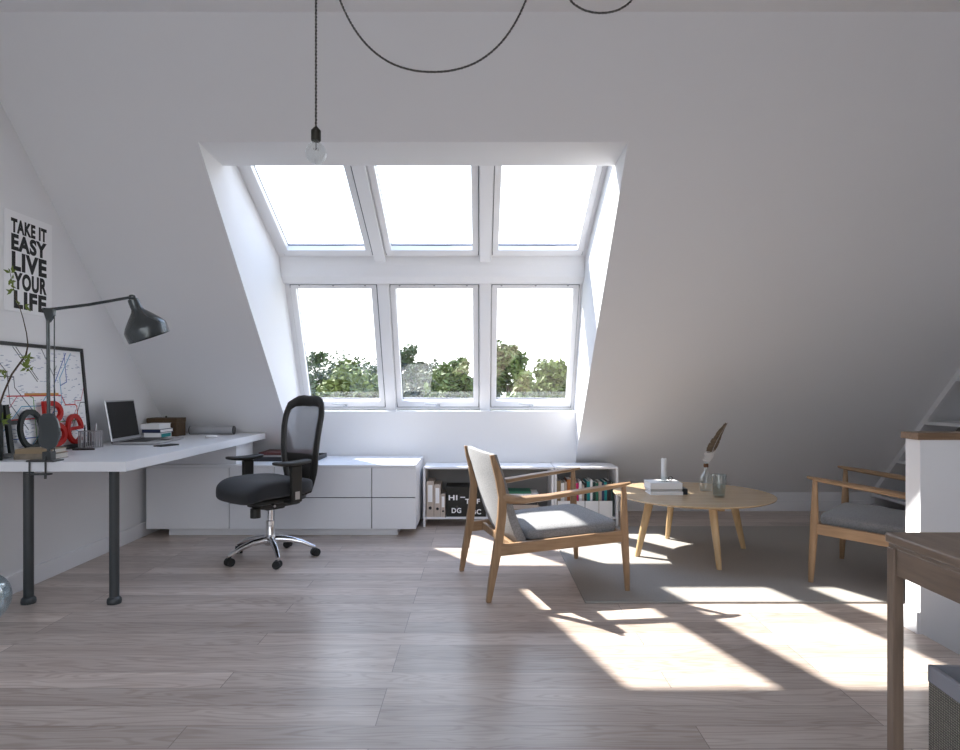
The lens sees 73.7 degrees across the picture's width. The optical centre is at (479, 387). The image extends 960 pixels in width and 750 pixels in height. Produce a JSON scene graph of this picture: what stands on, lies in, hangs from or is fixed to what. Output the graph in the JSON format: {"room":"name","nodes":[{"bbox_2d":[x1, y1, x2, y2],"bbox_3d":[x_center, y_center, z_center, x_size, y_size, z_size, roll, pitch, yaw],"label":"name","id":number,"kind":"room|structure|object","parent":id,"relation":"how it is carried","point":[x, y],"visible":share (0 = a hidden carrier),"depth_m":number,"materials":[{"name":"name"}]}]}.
{"room":"home office","nodes":[
{"label":"home office","id":0,"kind":"room"},
{"bbox_2d":[0,102,161,578],"bbox_3d":[-2.620,-0.395,1.050,0.100,3.150,9.900,0,0,0],"label":"wall","id":1,"kind":"structure","parent":0,"point":[71,509],"depth_m":3.98,"materials":[{"name":"white paint"}]},
{"bbox_2d":[4,207,51,315],"bbox_3d":[-2.567,-0.698,3.643,0.005,0.552,0.383,0,0,0],"label":"poster","id":2,"kind":"object","parent":1,"relation":"attached to","point":[27,240],"visible":1,"depth_m":3.62,"materials":[{"name":"white paper"}]},
{"bbox_2d":[0,522,159,599],"bbox_3d":[-2.562,1.077,1.090,0.015,0.105,9.580,0,0,0],"label":"baseboard","id":3,"kind":"structure","parent":1,"relation":"attached to","point":[43,571],"depth_m":3.98,"materials":[{"name":"white paint"}]},
{"bbox_2d":[319,410,575,518],"bbox_3d":[-0.375,0.690,5.635,2.406,0.980,0.230,0,0,0],"label":"wall","id":4,"kind":"structure","parent":0,"point":[439,436],"depth_m":5.52,"materials":[{"name":"white paint"}]},
{"bbox_2d":[180,142,299,441],"bbox_3d":[-1.628,-0.480,4.673,0.100,2.300,2.183,0,0,0],"label":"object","id":5,"kind":"structure","parent":4,"relation":"attached to","point":[249,258],"depth_m":4.46,"materials":[{"name":"white paint"}]},
{"bbox_2d":[285,284,385,409],"bbox_3d":[-1.210,-0.356,5.465,0.765,1.098,0.589,0,0,0],"label":"window","id":6,"kind":"structure","parent":4,"relation":"in","point":[292,292],"depth_m":5.43,"materials":[{"name":"white paint"}]},
{"bbox_2d":[377,284,396,410],"bbox_3d":[-0.784,-0.349,5.451,0.090,1.142,0.625,0,0,0],"label":"trim","id":7,"kind":"structure","parent":4,"relation":"on","point":[383,289],"depth_m":5.39,"materials":[{"name":"white paint"}]},
{"bbox_2d":[280,256,584,409],"bbox_3d":[-0.369,-0.447,5.395,2.418,1.281,0.730,0,0,0],"label":"window","id":8,"kind":"structure","parent":4,"relation":"in","point":[496,403],"depth_m":5.07,"materials":[{"name":"white paint"}]},
{"bbox_2d":[237,166,372,256],"bbox_3d":[-1.210,-1.326,4.505,0.765,0.588,1.127,0,0,0],"label":"window","id":9,"kind":"structure","parent":8,"relation":"attached to","point":[250,175],"depth_m":4.73,"materials":[{"name":"white paint"}]},
{"bbox_2d":[351,166,493,261],"bbox_3d":[-0.371,-1.283,4.558,0.916,0.675,1.260,0,0,0],"label":"window","id":10,"kind":"structure","parent":8,"relation":"attached to","point":[391,249],"depth_m":4.62,"materials":[{"name":"white paint"}]},
{"bbox_2d":[491,166,606,255],"bbox_3d":[0.463,-1.326,4.505,0.755,0.588,1.127,0,0,0],"label":"window","id":11,"kind":"structure","parent":8,"relation":"attached to","point":[598,173],"depth_m":4.77,"materials":[{"name":"white paint"}]},
{"bbox_2d":[389,284,479,409],"bbox_3d":[-0.371,-0.356,5.465,0.740,1.098,0.589,0,0,0],"label":"window","id":12,"kind":"structure","parent":4,"relation":"in","point":[402,403],"depth_m":5.47,"materials":[{"name":"white paint"}]},
{"bbox_2d":[480,284,490,410],"bbox_3d":[0.042,-0.349,5.451,0.090,1.142,0.625,0,0,0],"label":"trim","id":13,"kind":"structure","parent":4,"relation":"on","point":[485,289],"depth_m":5.38,"materials":[{"name":"white paint"}]},
{"bbox_2d":[573,142,645,456],"bbox_3d":[0.878,-0.480,4.673,0.100,2.300,2.183,0,0,0],"label":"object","id":14,"kind":"structure","parent":4,"relation":"attached to","point":[605,254],"depth_m":4.44,"materials":[{"name":"white paint"}]},
{"bbox_2d":[0,12,959,491],"bbox_3d":[0.705,-0.490,4.554,6.750,3.096,3.052,0,0,0],"label":"ceiling","id":15,"kind":"structure","parent":0,"point":[790,279],"depth_m":3.68,"materials":[{"name":"white paint"}]},
{"bbox_2d":[311,0,320,150],"bbox_3d":[-0.613,-1.167,2.430,0.034,0.560,0.078,0,0,0],"label":"pendant lamp","id":16,"kind":"object","parent":15,"relation":"hanging from","point":[316,134],"depth_m":2.43,"materials":[{"name":"black plastic"}]},
{"bbox_2d":[311,126,320,142],"bbox_3d":[-0.623,-0.965,2.430,0.037,0.053,0.037,0,0,0],"label":"socket","id":17,"kind":"object","parent":16,"relation":"attached to","point":[315,131],"depth_m":2.42,"materials":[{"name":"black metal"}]},
{"bbox_2d":[199,142,627,165],"bbox_3d":[-0.375,-1.482,3.756,2.406,0.235,0.348,0,0,0],"label":"window recess top","id":18,"kind":"structure","parent":15,"relation":"attached to","point":[226,153],"depth_m":3.73,"materials":[{"name":"white paint"}]},
{"bbox_2d":[339,0,526,72],"bbox_3d":[-0.176,-1.313,2.430,0.699,0.269,0.078,0,0,0],"label":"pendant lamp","id":19,"kind":"object","parent":15,"relation":"hanging from","point":[340,1],"depth_m":2.43,"materials":[{"name":"black plastic"}]},
{"bbox_2d":[0,511,959,749],"bbox_3d":[0.705,1.230,1.050,6.750,0.200,9.900,0,0,0],"label":"floor","id":20,"kind":"structure","parent":0,"point":[367,642],"depth_m":2.67,"materials":[{"name":"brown wood"}]},
{"bbox_2d":[0,433,264,604],"bbox_3d":[-2.167,0.750,4.253,0.785,0.760,2.085,0,0,0],"label":"desk","id":21,"kind":"object","parent":20,"relation":"on","point":[114,459],"visible":0.88,"depth_m":3.36,"materials":[{"name":"white laminate"}]},
{"bbox_2d":[0,404,2,460],"bbox_3d":[-2.475,0.220,3.262,0.074,0.300,0.074,0,0,0],"label":"vase","id":22,"kind":"object","parent":21,"relation":"on","point":[1,405],"visible":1,"depth_m":3.26,"materials":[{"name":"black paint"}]},
{"bbox_2d":[0,266,33,425],"bbox_3d":[-2.375,-0.143,3.261,0.208,0.966,0.024,0,0,0],"label":"leafy branch","id":23,"kind":"object","parent":22,"relation":"in","point":[25,364],"visible":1,"depth_m":3.26,"materials":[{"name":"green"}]},
{"bbox_2d":[3,405,17,452],"bbox_3d":[-2.490,0.216,3.388,0.041,0.257,0.093,0,0,0],"label":"letter","id":24,"kind":"object","parent":21,"relation":"on","point":[6,410],"visible":0.79,"depth_m":3.37,"materials":[{"name":"black paint"}]},
{"bbox_2d":[17,409,40,447],"bbox_3d":[-2.488,0.231,3.549,0.038,0.226,0.198,0,0,0],"label":"letter","id":25,"kind":"object","parent":21,"relation":"on","point":[20,426],"visible":0.77,"depth_m":3.49,"materials":[{"name":"black paint"}]},
{"bbox_2d":[14,451,67,459],"bbox_3d":[-2.305,0.355,3.365,0.200,0.030,0.131,0,0,0],"label":"book","id":26,"kind":"object","parent":21,"relation":"on","point":[61,454],"visible":0.56,"depth_m":3.30,"materials":[{"name":"beige paper"}]},
{"bbox_2d":[15,447,66,453],"bbox_3d":[-2.307,0.328,3.367,0.190,0.024,0.126,0,0,-2],"label":"book","id":27,"kind":"object","parent":26,"relation":"on","point":[30,450],"visible":0.82,"depth_m":3.31,"materials":[{"name":"brown paper"}]},
{"bbox_2d":[0,341,90,457],"bbox_3d":[-2.520,0.059,3.720,0.090,0.620,0.790,0,0,0],"label":"framed map","id":28,"kind":"object","parent":21,"relation":"on","point":[25,390],"visible":0.71,"depth_m":3.69,"materials":[{"name":"black"}]},
{"bbox_2d":[41,401,67,446],"bbox_3d":[-2.490,0.209,3.751,0.044,0.269,0.181,0,0,0],"label":"letter","id":29,"kind":"object","parent":21,"relation":"on","point":[58,406],"visible":0.61,"depth_m":3.79,"materials":[{"name":"red paint"}]},
{"bbox_2d":[65,414,83,443],"bbox_3d":[-2.486,0.251,3.927,0.035,0.186,0.157,0,0,0],"label":"letter","id":30,"kind":"object","parent":21,"relation":"on","point":[70,417],"visible":0.9,"depth_m":3.90,"materials":[{"name":"red paint"}]},
{"bbox_2d":[72,448,94,449],"bbox_3d":[-2.360,0.365,3.810,0.122,0.010,0.010,0,0,-9],"label":"marker pen","id":31,"kind":"object","parent":21,"relation":"on","point":[82,448],"visible":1,"depth_m":3.81,"materials":[{"name":"black plastic"}]},
{"bbox_2d":[78,430,102,448],"bbox_3d":[-2.400,0.317,3.945,0.101,0.107,0.090,0,0,0],"label":"pen holder","id":32,"kind":"object","parent":21,"relation":"on","point":[94,444],"visible":0.89,"depth_m":3.90,"materials":[{"name":"grey metal"}]},
{"bbox_2d":[25,294,169,478],"bbox_3d":[-1.932,-0.008,3.260,0.683,0.926,0.209,0,0,0],"label":"desk lamp","id":33,"kind":"object","parent":21,"relation":"attached to","point":[142,324],"visible":1,"depth_m":3.21,"materials":[{"name":"grey enamel"},{"name":"dark grey metal"},{"name":"white glass"}]},
{"bbox_2d":[104,400,183,443],"bbox_3d":[-2.290,0.225,4.388,0.350,0.284,0.432,0,0,-6],"label":"laptop","id":34,"kind":"object","parent":21,"relation":"on","point":[121,415],"visible":1,"depth_m":4.34,"materials":[{"name":"silver metal"}]},
{"bbox_2d":[144,432,171,436],"bbox_3d":[-2.392,0.349,4.762,0.122,0.042,0.191,0,0,-2],"label":"book","id":35,"kind":"object","parent":21,"relation":"on","point":[165,434],"visible":0.62,"depth_m":4.67,"materials":[{"name":"white paper"}]},
{"bbox_2d":[142,428,172,432],"bbox_3d":[-2.394,0.315,4.759,0.135,0.026,0.191,0,0,2],"label":"book","id":36,"kind":"object","parent":35,"relation":"on","point":[166,429],"visible":0.88,"depth_m":4.67,"materials":[{"name":"blue paper"}]},
{"bbox_2d":[140,423,170,428],"bbox_3d":[-2.409,0.283,4.761,0.135,0.038,0.191,0,0,-1],"label":"book","id":37,"kind":"object","parent":36,"relation":"on","point":[148,425],"visible":1,"depth_m":4.67,"materials":[{"name":"white paper"}]},
{"bbox_2d":[146,416,185,435],"bbox_3d":[-2.430,0.292,4.960,0.234,0.155,0.154,0,0,0],"label":"storage box","id":38,"kind":"object","parent":21,"relation":"on","point":[178,424],"visible":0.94,"depth_m":4.88,"materials":[{"name":"brown wood"}]},
{"bbox_2d":[153,444,178,446],"bbox_3d":[-2.008,0.366,4.097,0.068,0.008,0.140,0,0,20],"label":"phone","id":39,"kind":"object","parent":21,"relation":"on","point":[161,445],"visible":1,"depth_m":4.06,"materials":[{"name":"black plastic"}]},
{"bbox_2d":[205,435,217,437],"bbox_3d":[-1.990,0.358,4.740,0.090,0.024,0.060,0,0,0],"label":"computer mouse","id":40,"kind":"object","parent":21,"relation":"on","point":[206,436],"visible":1,"depth_m":4.71,"materials":[{"name":"white paint"}]},
{"bbox_2d":[188,426,235,433],"bbox_3d":[-2.138,0.336,5.110,0.355,0.068,0.068,0,0,0],"label":"speaker","id":41,"kind":"object","parent":21,"relation":"on","point":[192,429],"visible":1,"depth_m":5.08},
{"bbox_2d":[216,395,324,569],"bbox_3d":[-1.387,0.590,4.264,0.632,1.080,0.632,0,0,38],"label":"office chair","id":42,"kind":"object","parent":20,"relation":"on","point":[303,416],"visible":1,"depth_m":4.25,"materials":[{"name":"black fabric"}]},
{"bbox_2d":[146,456,422,534],"bbox_3d":[-1.509,0.857,5.180,2.042,0.546,0.660,0,0,0],"label":"sideboard","id":43,"kind":"object","parent":20,"relation":"on","point":[350,495],"visible":0.8,"depth_m":4.85,"materials":[{"name":"white laminate"}]},
{"bbox_2d":[254,453,326,460],"bbox_3d":[-1.550,0.567,5.260,0.502,0.034,0.342,0,0,0],"label":"serving tray","id":44,"kind":"object","parent":43,"relation":"on","point":[321,455],"visible":0.32,"depth_m":5.09,"materials":[{"name":"black"}]},
{"bbox_2d":[263,455,280,456],"bbox_3d":[-1.565,0.557,5.255,0.400,0.038,0.271,0,0,0],"label":"book","id":45,"kind":"object","parent":44,"relation":"on","point":[264,455],"visible":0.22,"depth_m":5.12,"materials":[{"name":"white paper"}]},
{"bbox_2d":[259,449,280,454],"bbox_3d":[-1.562,0.527,5.250,0.415,0.022,0.271,0,0,0],"label":"book","id":46,"kind":"object","parent":45,"relation":"on","point":[270,451],"visible":0.34,"depth_m":5.12,"materials":[{"name":"red paper"}]},
{"bbox_2d":[423,463,553,526],"bbox_3d":[0.069,0.886,5.355,1.062,0.488,0.310,0,0,0],"label":"shelf unit","id":47,"kind":"object","parent":20,"relation":"on","point":[446,472],"visible":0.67,"depth_m":5.50,"materials":[{"name":"white paint"}]},
{"bbox_2d":[427,477,435,516],"bbox_3d":[-0.406,0.906,5.334,0.060,0.288,0.242,0,0,0],"label":"ring binder","id":48,"kind":"object","parent":47,"relation":"on","point":[431,481],"visible":0.93,"depth_m":5.21,"materials":[{"name":"beige cardboard"}]},
{"bbox_2d":[434,480,441,516],"bbox_3d":[-0.347,0.919,5.334,0.052,0.262,0.242,0,0,0],"label":"ring binder","id":49,"kind":"object","parent":47,"relation":"on","point":[438,484],"visible":0.91,"depth_m":5.21,"materials":[{"name":"beige cardboard"}]},
{"bbox_2d":[441,490,445,516],"bbox_3d":[-0.301,0.958,5.334,0.036,0.185,0.242,0,0,0],"label":"ring binder","id":50,"kind":"object","parent":47,"relation":"on","point":[443,494],"visible":0.88,"depth_m":5.21,"materials":[{"name":"beige cardboard"}]},
{"bbox_2d":[446,483,485,516],"bbox_3d":[-0.114,0.927,5.330,0.331,0.245,0.226,0,0,0],"label":"box","id":51,"kind":"object","parent":47,"relation":"on","point":[457,494],"visible":0.58,"depth_m":5.22,"materials":[{"name":"black cardboard"}]},
{"bbox_3d":[0.300,1.020,5.350,0.400,0.060,0.241,0,0,0],"label":"box file","id":52,"kind":"object","parent":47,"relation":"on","visible":0},
{"bbox_2d":[513,504,538,508],"bbox_3d":[0.300,0.973,5.340,0.360,0.035,0.221,0,0,0],"label":"book","id":53,"kind":"object","parent":52,"relation":"on","point":[514,506],"visible":0.2,"depth_m":5.23,"materials":[{"name":"beige paper"}]},
{"bbox_2d":[513,502,537,504],"bbox_3d":[0.300,0.930,5.340,0.340,0.050,0.221,0,0,0],"label":"book","id":54,"kind":"object","parent":53,"relation":"on","point":[535,503],"visible":0.16,"depth_m":5.23,"materials":[{"name":"black paper"}]},
{"bbox_2d":[512,490,538,495],"bbox_3d":[0.315,0.885,5.340,0.330,0.040,0.221,0,0,0],"label":"book","id":55,"kind":"object","parent":54,"relation":"on","point":[533,492],"visible":0.23,"depth_m":5.23,"materials":[{"name":"white paper"}]},
{"bbox_2d":[508,488,530,493],"bbox_3d":[0.310,0.856,5.320,0.220,0.018,0.181,0,0,0],"label":"book","id":56,"kind":"object","parent":55,"relation":"on","point":[511,490],"visible":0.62,"depth_m":5.29,"materials":[{"name":"green paper"}]},
{"bbox_2d":[459,445,630,602],"bbox_3d":[0.349,0.743,3.771,0.823,0.775,0.740,0,0,-15],"label":"armchair","id":57,"kind":"object","parent":20,"relation":"on","point":[572,525],"visible":1,"depth_m":3.52,"materials":[{"name":"brown wood"}]},
{"bbox_2d":[515,504,615,538],"bbox_3d":[0.441,0.783,3.796,0.544,0.103,0.600,0,0,-15],"label":"seat cushion","id":58,"kind":"object","parent":57,"relation":"on","point":[563,520],"depth_m":3.58,"materials":[{"name":"grey fabric"}]},
{"bbox_2d":[550,463,617,525],"bbox_3d":[0.865,0.886,5.355,0.518,0.488,0.310,0,0,0],"label":"shelf unit","id":59,"kind":"object","parent":20,"relation":"on","point":[594,471],"visible":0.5,"depth_m":5.37,"materials":[{"name":"white paint"}]},
{"bbox_2d":[557,478,560,504],"bbox_3d":[0.646,0.905,5.335,0.031,0.290,0.180,0,0,0],"label":"book","id":60,"kind":"object","parent":59,"relation":"on","point":[558,479],"visible":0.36,"depth_m":5.25,"materials":[{"name":"brown paper"}]},
{"bbox_2d":[560,480,563,500],"bbox_3d":[0.678,0.915,5.335,0.026,0.270,0.180,0,0,0],"label":"book","id":61,"kind":"object","parent":59,"relation":"on","point":[562,482],"visible":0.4,"depth_m":5.25,"materials":[{"name":"white paper"}]},
{"bbox_2d":[558,501,569,504],"bbox_3d":[0.686,0.985,5.227,0.108,0.131,0.030,0,0,0],"label":"magazine file","id":62,"kind":"object","parent":59,"relation":"on","point":[559,502],"visible":0.17,"depth_m":5.21,"materials":[{"name":"white cardboard"}]},
{"bbox_2d":[562,479,566,500],"bbox_3d":[0.703,0.910,5.335,0.017,0.280,0.180,0,0,0],"label":"book","id":63,"kind":"object","parent":59,"relation":"on","point":[563,480],"visible":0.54,"depth_m":5.25,"materials":[{"name":"beige paper"}]},
{"bbox_2d":[564,476,570,500],"bbox_3d":[0.735,0.900,5.335,0.041,0.300,0.180,0,0,0],"label":"book","id":64,"kind":"object","parent":59,"relation":"on","point":[567,479],"visible":0.36,"depth_m":5.25,"materials":[{"name":"brown paper"}]},
{"bbox_2d":[576,481,578,500],"bbox_3d":[0.795,0.915,5.335,0.026,0.270,0.180,0,0,0],"label":"book","id":65,"kind":"object","parent":59,"relation":"on","point":[577,483],"visible":0.17,"depth_m":5.25,"materials":[{"name":"pink paper"}]},
{"bbox_2d":[576,478,581,500],"bbox_3d":[0.823,0.907,5.335,0.022,0.285,0.180,0,0,0],"label":"book","id":66,"kind":"object","parent":59,"relation":"on","point":[578,480],"visible":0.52,"depth_m":5.25,"materials":[{"name":"white paper"}]},
{"bbox_2d":[577,501,584,506],"bbox_3d":[0.799,0.985,5.227,0.108,0.131,0.030,0,0,0],"label":"magazine file","id":67,"kind":"object","parent":59,"relation":"on","point":[581,503],"visible":0.12,"depth_m":5.21,"materials":[{"name":"white cardboard"}]},
{"bbox_2d":[581,480,586,500],"bbox_3d":[0.866,0.915,5.335,0.017,0.270,0.180,0,0,0],"label":"book","id":68,"kind":"object","parent":59,"relation":"on","point":[583,481],"visible":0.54,"depth_m":5.25,"materials":[{"name":"black paper"}]},
{"bbox_2d":[584,478,589,500],"bbox_3d":[0.889,0.907,5.335,0.024,0.285,0.180,0,0,0],"label":"book","id":69,"kind":"object","parent":59,"relation":"on","point":[586,480],"visible":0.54,"depth_m":5.25,"materials":[{"name":"teal paper"}]},
{"bbox_2d":[587,477,591,500],"bbox_3d":[0.913,0.902,5.335,0.017,0.295,0.180,0,0,0],"label":"book","id":70,"kind":"object","parent":59,"relation":"on","point":[588,478],"visible":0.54,"depth_m":5.25,"materials":[{"name":"white paper"}]},
{"bbox_2d":[585,501,598,512],"bbox_3d":[0.912,0.985,5.227,0.108,0.131,0.030,0,0,0],"label":"magazine file","id":71,"kind":"object","parent":59,"relation":"on","point":[592,505],"visible":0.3,"depth_m":5.21,"materials":[{"name":"white paper"}]},
{"bbox_2d":[592,479,595,500],"bbox_3d":[0.936,0.910,5.335,0.022,0.280,0.180,0,0,0],"label":"book","id":72,"kind":"object","parent":59,"relation":"on","point":[593,481],"visible":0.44,"depth_m":5.25,"materials":[{"name":"teal paper"}]},
{"bbox_2d":[595,479,601,500],"bbox_3d":[0.985,0.910,5.335,0.024,0.280,0.180,0,0,0],"label":"book","id":73,"kind":"object","parent":59,"relation":"on","point":[599,482],"visible":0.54,"depth_m":5.25,"materials":[{"name":"beige paper"}]},
{"bbox_2d":[600,479,606,500],"bbox_3d":[1.030,0.910,5.335,0.020,0.280,0.180,0,0,0],"label":"book","id":74,"kind":"object","parent":59,"relation":"on","point":[602,480],"visible":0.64,"depth_m":5.25,"materials":[{"name":"teal paper"}]},
{"bbox_2d":[599,501,611,516],"bbox_3d":[1.025,0.985,5.227,0.108,0.131,0.030,0,0,0],"label":"magazine file","id":75,"kind":"object","parent":59,"relation":"on","point":[605,507],"visible":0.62,"depth_m":5.21,"materials":[{"name":"white paper"}]},
{"bbox_2d":[603,478,610,500],"bbox_3d":[1.057,0.905,5.335,0.026,0.290,0.180,0,0,0],"label":"book","id":76,"kind":"object","parent":59,"relation":"on","point":[608,481],"visible":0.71,"depth_m":5.25,"materials":[{"name":"black paper"}]},
{"bbox_2d":[611,481,612,515],"bbox_3d":[1.083,0.912,5.335,0.019,0.275,0.180,0,0,0],"label":"book","id":77,"kind":"object","parent":59,"relation":"on","point":[611,481],"visible":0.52,"depth_m":5.25,"materials":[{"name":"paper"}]},
{"bbox_2d":[559,526,905,602],"bbox_3d":[1.775,1.125,4.273,2.450,0.010,1.834,0,0,0],"label":"rug","id":78,"kind":"object","parent":20,"relation":"on","point":[772,567],"visible":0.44,"depth_m":3.97,"materials":[{"name":"grey carpet"}]},
{"bbox_2d":[613,482,777,569],"bbox_3d":[1.445,0.917,4.360,1.056,0.405,1.056,0,0,0],"label":"coffee table","id":79,"kind":"object","parent":78,"relation":"on","point":[720,497],"visible":0.84,"depth_m":4.22,"materials":[{"name":"brown wood"}]},
{"bbox_2d":[645,489,682,494],"bbox_3d":[1.249,0.704,4.353,0.215,0.022,0.161,0,0,1],"label":"book","id":80,"kind":"object","parent":79,"relation":"on","point":[647,491],"visible":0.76,"depth_m":4.27,"materials":[{"name":"white paper"}]},
{"bbox_2d":[645,486,681,491],"bbox_3d":[1.245,0.684,4.359,0.212,0.018,0.161,0,0,-1],"label":"book","id":81,"kind":"object","parent":80,"relation":"on","point":[650,490],"visible":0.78,"depth_m":4.28,"materials":[{"name":"white paper"}]},
{"bbox_2d":[644,479,681,488],"bbox_3d":[1.243,0.655,4.356,0.215,0.040,0.166,0,0,-2],"label":"book","id":82,"kind":"object","parent":81,"relation":"on","point":[651,484],"visible":1,"depth_m":4.28,"materials":[{"name":"white paper"}]},
{"bbox_3d":[1.260,0.616,4.350,0.103,0.037,0.084,0,0,0],"label":"candle holder","id":83,"kind":"object","parent":82,"relation":"on","visible":0},
{"bbox_2d":[661,458,666,480],"bbox_3d":[1.250,0.549,4.350,0.035,0.155,0.035,0,0,0],"label":"candle","id":84,"kind":"object","parent":83,"relation":"in","point":[663,460],"visible":1,"depth_m":4.34,"materials":[{"name":"white wax"}]},
{"bbox_2d":[682,486,687,494],"bbox_3d":[1.380,0.696,4.349,0.030,0.038,0.120,0,0,3],"label":"matchbox","id":85,"kind":"object","parent":79,"relation":"on","point":[684,490],"visible":0.71,"depth_m":4.29,"materials":[{"name":"black cardboard"}]},
{"bbox_3d":[1.568,0.615,4.440,0.096,0.200,0.096,0,0,0],"label":"bottle","id":86,"kind":"object","parent":79,"relation":"on","visible":0},
{"bbox_2d":[703,423,727,480],"bbox_3d":[1.632,0.451,4.445,0.182,0.429,0.019,0,0,-2],"label":"feather","id":87,"kind":"object","parent":86,"relation":"in","point":[711,449],"visible":1,"depth_m":4.44,"materials":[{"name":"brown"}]},
{"bbox_2d":[807,466,905,582],"bbox_3d":[2.430,0.733,3.688,0.823,0.775,0.740,0,0,43],"label":"armchair","id":88,"kind":"object","parent":78,"relation":"on","point":[864,523],"visible":0.5,"depth_m":3.65,"materials":[{"name":"brown wood"}]},
{"bbox_2d":[821,502,905,534],"bbox_3d":[2.360,0.773,3.752,0.544,0.103,0.600,0,0,43],"label":"seat cushion","id":89,"kind":"object","parent":88,"relation":"on","point":[857,516],"depth_m":3.64,"materials":[{"name":"grey fabric"}]},
{"bbox_2d":[871,367,959,507],"bbox_3d":[3.755,0.188,5.010,0.350,1.884,1.700,0,0,0],"label":"staircase","id":90,"kind":"structure","parent":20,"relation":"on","point":[926,420],"depth_m":5.14,"materials":[{"name":"white paint"}]},
{"bbox_2d":[885,532,959,749],"bbox_3d":[1.493,0.755,1.120,0.850,0.750,1.140,0,0,0],"label":"side table","id":91,"kind":"object","parent":20,"relation":"on","point":[930,561],"visible":1,"depth_m":1.66,"materials":[{"name":"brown wood"}]},
{"bbox_2d":[928,664,959,749],"bbox_3d":[1.404,0.940,1.524,0.404,0.380,0.404,0,0,4],"label":"storage basket","id":92,"kind":"object","parent":20,"relation":"on","point":[944,680],"visible":1,"depth_m":1.68,"materials":[{"name":"grey fabric"}]},
{"bbox_2d":[0,0,959,11],"bbox_3d":[0.705,-1.913,1.074,6.750,0.150,4.148,0,0,0],"label":"ceiling","id":93,"kind":"structure","parent":0,"point":[5,5],"depth_m":3.07,"materials":[{"name":"white paint"}]},
{"bbox_2d":[569,0,631,13],"bbox_3d":[0.450,-1.423,2.430,0.232,0.049,0.078,0,0,0],"label":"cable","id":94,"kind":"object","parent":93,"relation":"hanging from","point":[571,1],"depth_m":2.43,"materials":[{"name":"black plastic"}]},
{"bbox_2d":[618,492,905,510],"bbox_3d":[0.705,1.045,5.940,6.750,0.270,0.120,0,0,0],"label":"wall","id":95,"kind":"structure","parent":0,"point":[780,495],"depth_m":5.88,"materials":[{"name":"white paint"}]},
{"bbox_2d":[618,500,870,510],"bbox_3d":[0.505,1.080,5.872,6.150,0.100,0.015,0,0,0],"label":"baseboard","id":96,"kind":"structure","parent":95,"relation":"attached to","point":[779,505],"depth_m":5.87,"materials":[{"name":"white paint"}]},
{"bbox_2d":[906,439,959,654],"bbox_3d":[2.850,1.984,2.987,1.660,3.492,0.102,0,0,0],"label":"wall","id":97,"kind":"structure","parent":0,"point":[932,466],"depth_m":2.94,"materials":[{"name":"white paint"}]},
{"bbox_2d":[904,604,919,633],"bbox_3d":[2.792,1.080,2.997,1.575,0.100,0.117,0,0,0],"label":"baseboard","id":98,"kind":"structure","parent":97,"relation":"attached to","point":[911,616],"depth_m":2.97,"materials":[{"name":"white paint"}]},
{"bbox_2d":[901,431,959,439],"bbox_3d":[2.792,0.222,2.990,1.575,0.032,0.124,0,0,0],"label":"trim","id":99,"kind":"structure","parent":97,"relation":"on","point":[916,435],"depth_m":2.93,"materials":[{"name":"brown wood"}]},
{"label":"outside","id":100,"kind":"structure","parent":0,"visible":0},
{"bbox_3d":[0.000,8.230,63.500,160.000,0.200,113.000,0,0,0],"label":"ground","id":101,"kind":"structure","parent":100,"visible":0},
{"bbox_2d":[307,350,333,394],"bbox_3d":[-5.673,3.486,19.985,2.661,9.302,2.933,0,0,0],"label":"tree","id":102,"kind":"object","parent":101,"relation":"on","point":[314,361],"visible":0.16,"depth_m":19.91,"materials":[{"name":"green plant"}]},
{"bbox_2d":[311,359,378,397],"bbox_3d":[-2.916,3.744,13.864,2.732,8.785,2.648,0,0,-21],"label":"tree","id":103,"kind":"object","parent":101,"relation":"on","point":[343,382],"visible":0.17,"depth_m":13.52,"materials":[{"name":"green plant"}]},
{"bbox_2d":[321,350,377,380],"bbox_3d":[-4.819,3.351,24.293,4.494,9.571,4.598,0,0,-21],"label":"tree","id":104,"kind":"object","parent":101,"relation":"on","point":[366,364],"visible":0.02,"depth_m":23.70,"materials":[{"name":"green plant"}]},
{"bbox_2d":[400,343,428,384],"bbox_3d":[-2.190,3.399,18.954,1.864,9.476,1.540,0,0,-27],"label":"tree","id":105,"kind":"object","parent":101,"relation":"on","point":[407,354],"visible":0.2,"depth_m":18.92,"materials":[{"name":"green plant"}]},
{"bbox_2d":[402,361,435,397],"bbox_3d":[-1.562,3.708,16.515,1.532,8.858,1.608,0,0,-11],"label":"tree","id":106,"kind":"object","parent":101,"relation":"on","point":[413,391],"visible":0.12,"depth_m":16.16,"materials":[{"name":"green plant"}]},
{"bbox_2d":[427,358,440,383],"bbox_3d":[-2.579,3.295,33.320,6.682,9.685,6.411,0,0,-5],"label":"tree","id":107,"kind":"object","parent":101,"relation":"on","point":[431,365],"visible":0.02,"depth_m":32.72,"materials":[{"name":"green plant"}]},
{"bbox_2d":[421,355,472,397],"bbox_3d":[-0.430,3.727,12.976,1.713,8.820,1.703,0,0,8],"label":"tree","id":108,"kind":"object","parent":101,"relation":"on","point":[454,380],"visible":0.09,"depth_m":12.67,"materials":[{"name":"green plant"}]},
{"bbox_2d":[496,339,529,396],"bbox_3d":[0.638,3.377,17.242,2.013,9.520,1.874,0,0,-45],"label":"tree","id":109,"kind":"object","parent":101,"relation":"on","point":[510,359],"visible":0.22,"depth_m":16.77,"materials":[{"name":"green plant"}]},
{"bbox_2d":[505,369,535,397],"bbox_3d":[0.594,3.898,10.984,1.625,8.478,1.528,0,0,0],"label":"tree","id":110,"kind":"object","parent":101,"relation":"on","point":[523,383],"visible":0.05,"depth_m":10.89,"materials":[{"name":"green plant"}]},
{"bbox_2d":[528,357,566,397],"bbox_3d":[1.772,3.705,14.851,2.127,8.864,2.376,0,0,45],"label":"tree","id":111,"kind":"object","parent":101,"relation":"on","point":[551,377],"visible":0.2,"depth_m":14.23,"materials":[{"name":"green plant"}]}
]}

